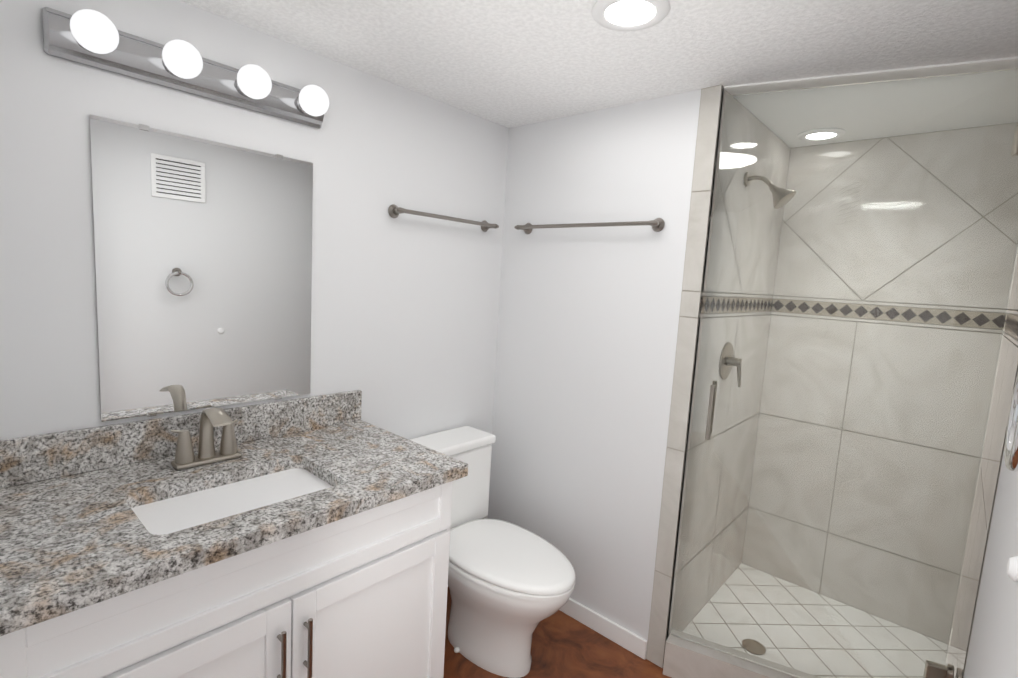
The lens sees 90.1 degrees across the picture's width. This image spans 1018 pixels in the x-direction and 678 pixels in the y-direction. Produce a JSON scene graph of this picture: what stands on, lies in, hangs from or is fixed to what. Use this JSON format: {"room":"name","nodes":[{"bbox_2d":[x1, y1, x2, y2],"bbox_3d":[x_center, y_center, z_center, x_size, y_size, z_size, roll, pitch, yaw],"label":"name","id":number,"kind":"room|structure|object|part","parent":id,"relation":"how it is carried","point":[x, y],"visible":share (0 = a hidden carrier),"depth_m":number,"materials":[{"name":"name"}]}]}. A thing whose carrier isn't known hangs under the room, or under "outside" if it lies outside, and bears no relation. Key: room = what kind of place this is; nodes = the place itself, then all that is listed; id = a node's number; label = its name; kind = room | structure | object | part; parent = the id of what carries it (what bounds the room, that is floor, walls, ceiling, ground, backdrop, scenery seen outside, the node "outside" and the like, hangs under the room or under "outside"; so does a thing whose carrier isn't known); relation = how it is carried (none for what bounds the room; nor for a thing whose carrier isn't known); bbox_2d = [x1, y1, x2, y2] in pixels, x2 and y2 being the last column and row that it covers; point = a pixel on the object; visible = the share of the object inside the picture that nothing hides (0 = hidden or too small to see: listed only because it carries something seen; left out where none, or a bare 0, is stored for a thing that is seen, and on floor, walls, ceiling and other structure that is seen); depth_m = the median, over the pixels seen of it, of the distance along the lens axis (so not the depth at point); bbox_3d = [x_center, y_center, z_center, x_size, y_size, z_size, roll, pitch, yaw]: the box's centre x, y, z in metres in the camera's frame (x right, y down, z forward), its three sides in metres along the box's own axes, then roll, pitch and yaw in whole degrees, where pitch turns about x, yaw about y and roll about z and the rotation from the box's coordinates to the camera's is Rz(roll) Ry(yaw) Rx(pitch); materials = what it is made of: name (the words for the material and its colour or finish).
{"room":"bathroom","nodes":[
{"label":"bathroom","id":0,"kind":"room"},
{"bbox_2d":[0,0,508,518],"bbox_3d":[-0.754,0.139,1.988,0.120,2.315,2.167,9,9,41],"label":"wall","id":1,"kind":"structure","parent":0,"point":[404,320],"depth_m":1.85,"materials":[{"name":"white paint"}]},
{"bbox_2d":[0,390,361,496],"bbox_3d":[-0.976,0.296,1.654,0.022,0.122,1.112,9,9,41],"label":"backsplash","id":2,"kind":"structure","parent":1,"relation":"attached to","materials":[{"name":"stone"}]},
{"bbox_2d":[42,7,329,128],"bbox_3d":[-0.859,-0.778,1.488,0.156,0.110,0.735,9,9,41],"label":"sconce","id":3,"kind":"object","parent":1,"relation":"attached to","point":[93,38],"visible":1,"depth_m":1.41,"materials":[{"name":"silver metal"}]},
{"bbox_3d":[-1.025,-0.760,1.258,0.096,0.096,0.096,9,9,41],"label":"bulb","id":4,"kind":"part","parent":3,"relation":"part of","materials":[{"name":"white glass"}]},
{"bbox_3d":[-0.898,-0.770,1.399,0.096,0.096,0.096,9,9,41],"label":"bulb","id":5,"kind":"part","parent":3,"relation":"part of","materials":[{"name":"white glass"}]},
{"bbox_3d":[-0.771,-0.779,1.541,0.096,0.096,0.096,9,9,41],"label":"bulb","id":6,"kind":"part","parent":3,"relation":"part of","materials":[{"name":"white glass"}]},
{"bbox_3d":[-0.645,-0.789,1.682,0.096,0.096,0.096,9,9,41],"label":"bulb","id":7,"kind":"part","parent":3,"relation":"part of","materials":[{"name":"white glass"}]},
{"bbox_2d":[89,115,312,421],"bbox_3d":[-0.929,-0.196,1.627,0.009,0.846,0.620,9,9,41],"label":"mirror","id":8,"kind":"object","parent":1,"relation":"attached to","point":[203,260],"visible":1,"depth_m":1.58,"materials":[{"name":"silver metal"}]},
{"bbox_2d":[388,204,498,231],"bbox_3d":[-0.269,-0.533,2.260,0.072,0.056,0.591,9,9,41],"label":"towel rail","id":9,"kind":"object","parent":1,"relation":"attached to","point":[394,211],"visible":1,"depth_m":2.17,"materials":[{"name":"silver metal"}]},
{"bbox_3d":[-0.447,-0.520,2.063,0.050,0.022,0.021,9,9,41],"label":"post","id":10,"kind":"part","parent":9,"relation":"part of","materials":[{"name":"silver metal"}]},
{"bbox_3d":[-0.251,-0.530,2.244,0.017,0.017,0.555,9,9,41],"label":"rod","id":11,"kind":"part","parent":9,"relation":"part of","materials":[{"name":"silver metal"}]},
{"bbox_3d":[-0.092,-0.546,2.457,0.050,0.022,0.021,9,9,41],"label":"post","id":12,"kind":"part","parent":9,"relation":"part of","materials":[{"name":"silver metal"}]},
{"bbox_2d":[443,587,670,677],"bbox_3d":[-0.202,1.477,1.248,3.200,0.100,5.000,9,9,41],"label":"floor","id":13,"kind":"structure","parent":0,"point":[563,645],"depth_m":2.15,"materials":[{"name":"brown wood"}]},
{"bbox_2d":[0,390,467,677],"bbox_3d":[-0.768,0.785,1.500,0.652,1.148,1.112,9,9,41],"label":"bathroom vanity","id":14,"kind":"object","parent":13,"relation":"on","point":[307,537],"visible":1,"depth_m":1.33,"materials":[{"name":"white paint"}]},
{"bbox_3d":[-0.734,0.704,1.097,0.019,0.062,0.404,9,9,41],"label":"door rail","id":15,"kind":"part","parent":14,"relation":"part of","materials":[{"name":"white paint"}]},
{"bbox_3d":[-0.752,0.958,1.131,0.009,0.451,0.404,9,9,41],"label":"door panel","id":16,"kind":"part","parent":14,"relation":"part of","materials":[{"name":"white paint"}]},
{"bbox_2d":[170,407,241,470],"bbox_3d":[-0.875,0.290,1.503,0.168,0.180,0.183,9,9,41],"label":"faucet","id":17,"kind":"object","parent":14,"relation":"on","point":[228,458],"depth_m":1.52,"materials":[{"name":"silver metal"}]},
{"bbox_3d":[-0.553,0.564,1.283,0.009,0.073,0.969,9,9,41],"label":"drawer panel","id":18,"kind":"part","parent":14,"relation":"part of","materials":[{"name":"white paint"}]},
{"bbox_3d":[-0.546,0.506,1.273,0.019,0.045,0.969,9,9,41],"label":"drawer rail","id":19,"kind":"part","parent":14,"relation":"part of","materials":[{"name":"white paint"}]},
{"bbox_3d":[-0.552,0.623,1.287,0.019,0.045,0.969,9,9,41],"label":"drawer rail","id":20,"kind":"part","parent":14,"relation":"part of","materials":[{"name":"white paint"}]},
{"bbox_3d":[-0.564,0.744,1.260,0.028,0.010,0.010,9,9,41],"label":"pull post","id":21,"kind":"part","parent":14,"relation":"part of","materials":[{"name":"silver metal"}]},
{"bbox_3d":[-0.571,0.853,1.273,0.028,0.010,0.010,9,9,41],"label":"pull post","id":22,"kind":"part","parent":14,"relation":"part of","materials":[{"name":"silver metal"}]},
{"bbox_3d":[-0.525,0.850,1.323,0.028,0.010,0.010,9,9,41],"label":"pull post","id":23,"kind":"part","parent":14,"relation":"part of","materials":[{"name":"silver metal"}]},
{"bbox_3d":[-0.519,0.740,1.310,0.028,0.010,0.010,9,9,41],"label":"pull post","id":24,"kind":"part","parent":14,"relation":"part of","materials":[{"name":"silver metal"}]},
{"bbox_3d":[-0.398,0.931,1.526,0.009,0.451,0.404,9,9,41],"label":"door panel","id":25,"kind":"part","parent":14,"relation":"part of","materials":[{"name":"white paint"}]},
{"bbox_3d":[-0.379,0.677,1.492,0.019,0.062,0.404,9,9,41],"label":"door rail","id":26,"kind":"part","parent":14,"relation":"part of","materials":[{"name":"white paint"}]},
{"bbox_2d":[409,426,575,677],"bbox_3d":[-0.084,0.905,2.153,0.827,0.835,0.470,9,9,41],"label":"toilet","id":27,"kind":"object","parent":13,"relation":"on","point":[511,586],"visible":0.77,"depth_m":2.04,"materials":[{"name":"white ceramic"}]},
{"bbox_3d":[-0.306,0.681,2.337,0.193,0.370,0.450,9,9,41],"label":"tank","id":28,"kind":"part","parent":27,"relation":"part of","materials":[{"name":"white ceramic"}]},
{"bbox_3d":[-0.291,0.475,2.310,0.208,0.044,0.470,9,9,41],"label":"tank lid","id":29,"kind":"part","parent":27,"relation":"part of","materials":[{"name":"white ceramic"}]},
{"bbox_3d":[-0.017,1.125,2.108,0.595,0.418,0.400,9,9,41],"label":"bowl","id":30,"kind":"part","parent":27,"relation":"part of","materials":[{"name":"white ceramic"}]},
{"bbox_3d":[-0.003,0.905,2.080,0.610,0.022,0.410,9,9,41],"label":"seat","id":31,"kind":"part","parent":27,"relation":"part of","materials":[{"name":"white ceramic"}]},
{"bbox_3d":[-0.001,0.878,2.077,0.608,0.029,0.408,9,9,41],"label":"lid","id":32,"kind":"part","parent":27,"relation":"part of","materials":[{"name":"white ceramic"}]},
{"bbox_2d":[663,629,819,677],"bbox_3d":[1.068,1.347,1.926,0.917,0.145,0.096,6,7,25],"label":"curb","id":33,"kind":"object","parent":13,"relation":"on","point":[683,658],"visible":0.83,"depth_m":2.02,"materials":[{"name":"beige tile"}]},
{"bbox_2d":[682,563,947,677],"bbox_3d":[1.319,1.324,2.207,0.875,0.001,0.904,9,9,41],"label":"floor","id":34,"kind":"structure","parent":13,"relation":"on","point":[724,590],"depth_m":2.28,"materials":[{"name":"beige tile"}]},
{"bbox_2d":[742,639,765,654],"bbox_3d":[1.043,1.311,2.165,0.094,0.003,0.094,9,9,41],"label":"floor drain","id":35,"kind":"object","parent":34,"relation":"on","point":[752,646],"depth_m":2.16,"materials":[{"name":"silver metal"}]},
{"bbox_2d":[487,89,700,653],"bbox_3d":[0.332,0.154,2.391,0.965,2.315,0.120,9,9,41],"label":"wall","id":36,"kind":"structure","parent":0,"point":[588,320],"depth_m":2.26,"materials":[{"name":"white paint"}]},
{"bbox_2d":[514,218,664,233],"bbox_3d":[0.320,-0.495,2.224,0.736,0.056,0.072,9,9,41],"label":"towel rail","id":37,"kind":"object","parent":36,"relation":"attached to","point":[657,224],"visible":1,"depth_m":2.13,"materials":[{"name":"silver metal"}]},
{"bbox_3d":[0.070,-0.536,2.447,0.021,0.022,0.050,9,9,41],"label":"post","id":38,"kind":"part","parent":37,"relation":"part of","materials":[{"name":"silver metal"}]},
{"bbox_3d":[0.304,-0.494,2.206,0.700,0.017,0.017,9,9,41],"label":"rod","id":39,"kind":"part","parent":37,"relation":"part of","materials":[{"name":"silver metal"}]},
{"bbox_3d":[0.572,-0.454,2.002,0.021,0.022,0.050,9,9,41],"label":"post","id":40,"kind":"part","parent":37,"relation":"part of","materials":[{"name":"silver metal"}]},
{"bbox_2d":[559,597,646,659],"bbox_3d":[0.224,1.263,2.473,0.965,0.085,0.013,9,9,41],"label":"baseboard","id":41,"kind":"structure","parent":36,"relation":"attached to","point":[630,641],"depth_m":2.27,"materials":[{"name":"white paint"}]},
{"bbox_2d":[646,85,723,667],"bbox_3d":[0.686,0.220,2.010,0.074,2.310,0.022,9,9,41],"label":"tiles","id":42,"kind":"structure","parent":36,"relation":"attached to","point":[704,172],"depth_m":1.99,"materials":[{"name":"beige tile"}]},
{"bbox_2d":[179,0,1017,147],"bbox_3d":[0.044,-0.939,1.141,2.160,0.126,4.210,9,9,41],"label":"ceiling","id":43,"kind":"structure","parent":0,"point":[510,63],"depth_m":1.63,"materials":[{"name":"white paint"}]},
{"bbox_2d":[592,0,669,30],"bbox_3d":[0.329,-0.886,1.380,0.208,0.012,0.208,9,9,41],"label":"recessed light","id":44,"kind":"object","parent":43,"relation":"in","point":[627,15],"visible":1,"depth_m":1.38,"materials":[{"name":"white"}]},
{"bbox_2d":[797,128,845,141],"bbox_3d":[1.424,-0.928,2.319,0.192,0.012,0.192,9,9,41],"label":"recessed light","id":45,"kind":"object","parent":43,"relation":"in","point":[826,131],"depth_m":2.30,"materials":[{"name":"white paint"}]},
{"bbox_2d":[646,85,788,667],"bbox_3d":[1.004,0.196,2.368,0.075,2.315,0.978,9,9,41],"label":"wall","id":46,"kind":"structure","parent":0,"point":[698,317],"depth_m":2.06,"materials":[{"name":"beige tile"}]},
{"bbox_2d":[667,88,790,636],"bbox_3d":[1.036,0.167,2.337,0.002,2.229,0.973,9,9,41],"label":"shower wall tiles","id":47,"kind":"structure","parent":46,"relation":"attached to","point":[763,301],"depth_m":2.26,"materials":[{"name":"grey tile"}]},
{"bbox_2d":[719,342,741,386],"bbox_3d":[0.980,0.112,2.208,0.073,0.188,0.164,9,9,41],"label":"shower valve","id":48,"kind":"object","parent":47,"relation":"attached to","point":[727,359],"depth_m":2.20,"materials":[{"name":"silver metal"}]},
{"bbox_2d":[744,172,795,208],"bbox_3d":[1.067,-0.611,2.081,0.194,0.157,0.094,9,9,41],"label":"shower head","id":49,"kind":"object","parent":47,"relation":"attached to","point":[785,193],"depth_m":2.05},
{"bbox_2d":[742,122,1017,643],"bbox_3d":[1.697,0.222,2.486,0.955,2.315,0.120,9,9,41],"label":"wall","id":50,"kind":"structure","parent":0,"point":[827,531],"depth_m":2.38,"materials":[{"name":"beige tile"}]},
{"bbox_2d":[742,123,1017,643],"bbox_3d":[1.685,0.195,2.411,0.875,2.229,0.002,9,9,41],"label":"shower wall tiles","id":51,"kind":"structure","parent":50,"relation":"attached to","point":[870,374],"depth_m":2.36,"materials":[{"name":"grey tile"}]},
{"bbox_2d":[963,374,1017,677],"bbox_3d":[0.732,0.389,0.612,0.120,2.315,4.210,9,9,41],"label":"wall","id":52,"kind":"structure","parent":0,"point":[993,649],"depth_m":1.12,"materials":[{"name":"white paint"}]},
{"bbox_2d":[953,275,1017,677],"bbox_3d":[1.685,0.307,1.764,0.001,2.315,0.978,9,9,41],"label":"wall","id":53,"kind":"structure","parent":52,"relation":"attached to","point":[991,512],"depth_m":1.46,"materials":[{"name":"beige tile"}]},
{"bbox_2d":[947,240,1017,677],"bbox_3d":[1.685,0.273,1.762,0.002,2.229,0.973,9,9,41],"label":"shower wall tiles","id":54,"kind":"structure","parent":53,"relation":"attached to","point":[992,451],"depth_m":1.71,"materials":[{"name":"grey tile"}]},
{"bbox_2d":[946,664,953,677],"bbox_3d":[1.481,1.151,1.711,0.018,0.090,0.060,9,9,41],"label":"shower door wall hinge","id":55,"kind":"structure","parent":54,"relation":"attached to","point":[950,673],"depth_m":1.69,"materials":[{"name":"silver metal"}]},
{"bbox_2d":[1004,375,1017,471],"bbox_3d":[0.730,0.100,0.696,0.060,0.176,0.153,9,9,41],"label":"towel ring","id":56,"kind":"object","parent":52,"relation":"attached to","point":[1011,452],"visible":1,"depth_m":0.75,"materials":[{"name":"silver metal"}]},
{"bbox_2d":[1007,556,1017,581],"bbox_3d":[0.896,0.407,0.904,0.015,0.044,0.044,9,9,41],"label":"bumper cover","id":57,"kind":"object","parent":52,"relation":"attached to","point":[1012,568],"visible":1,"depth_m":0.89,"materials":[{"name":"white paint"}]},
{"bbox_3d":[1.579,-0.594,1.503,0.016,0.090,0.016,9,9,41],"label":"pin","id":58,"kind":"object","parent":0,"visible":0},
{"bbox_2d":[671,68,1017,677],"bbox_3d":[1.125,0.212,1.796,0.874,2.129,0.008,7,7,25],"label":"shower door","id":59,"kind":"structure","parent":58,"relation":"attached to","point":[981,456],"depth_m":1.76,"materials":[{"name":"clear glass"}]},
{"bbox_2d":[923,660,948,677],"bbox_3d":[1.449,1.148,1.724,0.060,0.090,0.028,7,7,25],"label":"hinge clamp","id":60,"kind":"object","parent":59,"relation":"attached to","point":[933,670],"visible":0.96,"depth_m":1.72,"materials":[{"name":"silver metal"}]},
{"bbox_2d":[1011,125,1017,155],"bbox_3d":[1.550,-0.597,1.517,0.060,0.090,0.028,7,7,25],"label":"hinge clamp","id":61,"kind":"object","parent":59,"relation":"attached to","point":[1014,151],"visible":1,"depth_m":1.52,"materials":[{"name":"silver metal"}]},
{"bbox_3d":[0.767,0.345,1.950,0.026,0.014,0.048,9,9,41],"label":"post","id":62,"kind":"object","parent":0,"visible":0},
{"bbox_2d":[705,385,715,439],"bbox_3d":[0.761,0.278,1.921,0.018,0.210,0.018,9,9,41],"label":"door handle bar","id":63,"kind":"object","parent":62,"relation":"attached to","point":[710,412],"visible":0.91,"depth_m":1.91,"materials":[{"name":"silver metal"}]},
{"bbox_3d":[0.791,0.341,1.999,0.026,0.014,0.048,9,9,41],"label":"post","id":64,"kind":"object","parent":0,"visible":0},
{"bbox_2d":[711,381,717,432],"bbox_3d":[0.805,0.270,2.011,0.018,0.210,0.018,9,9,41],"label":"door handle bar","id":65,"kind":"object","parent":64,"relation":"attached to","point":[714,383],"depth_m":2.00,"materials":[{"name":"silver metal"}]}
]}

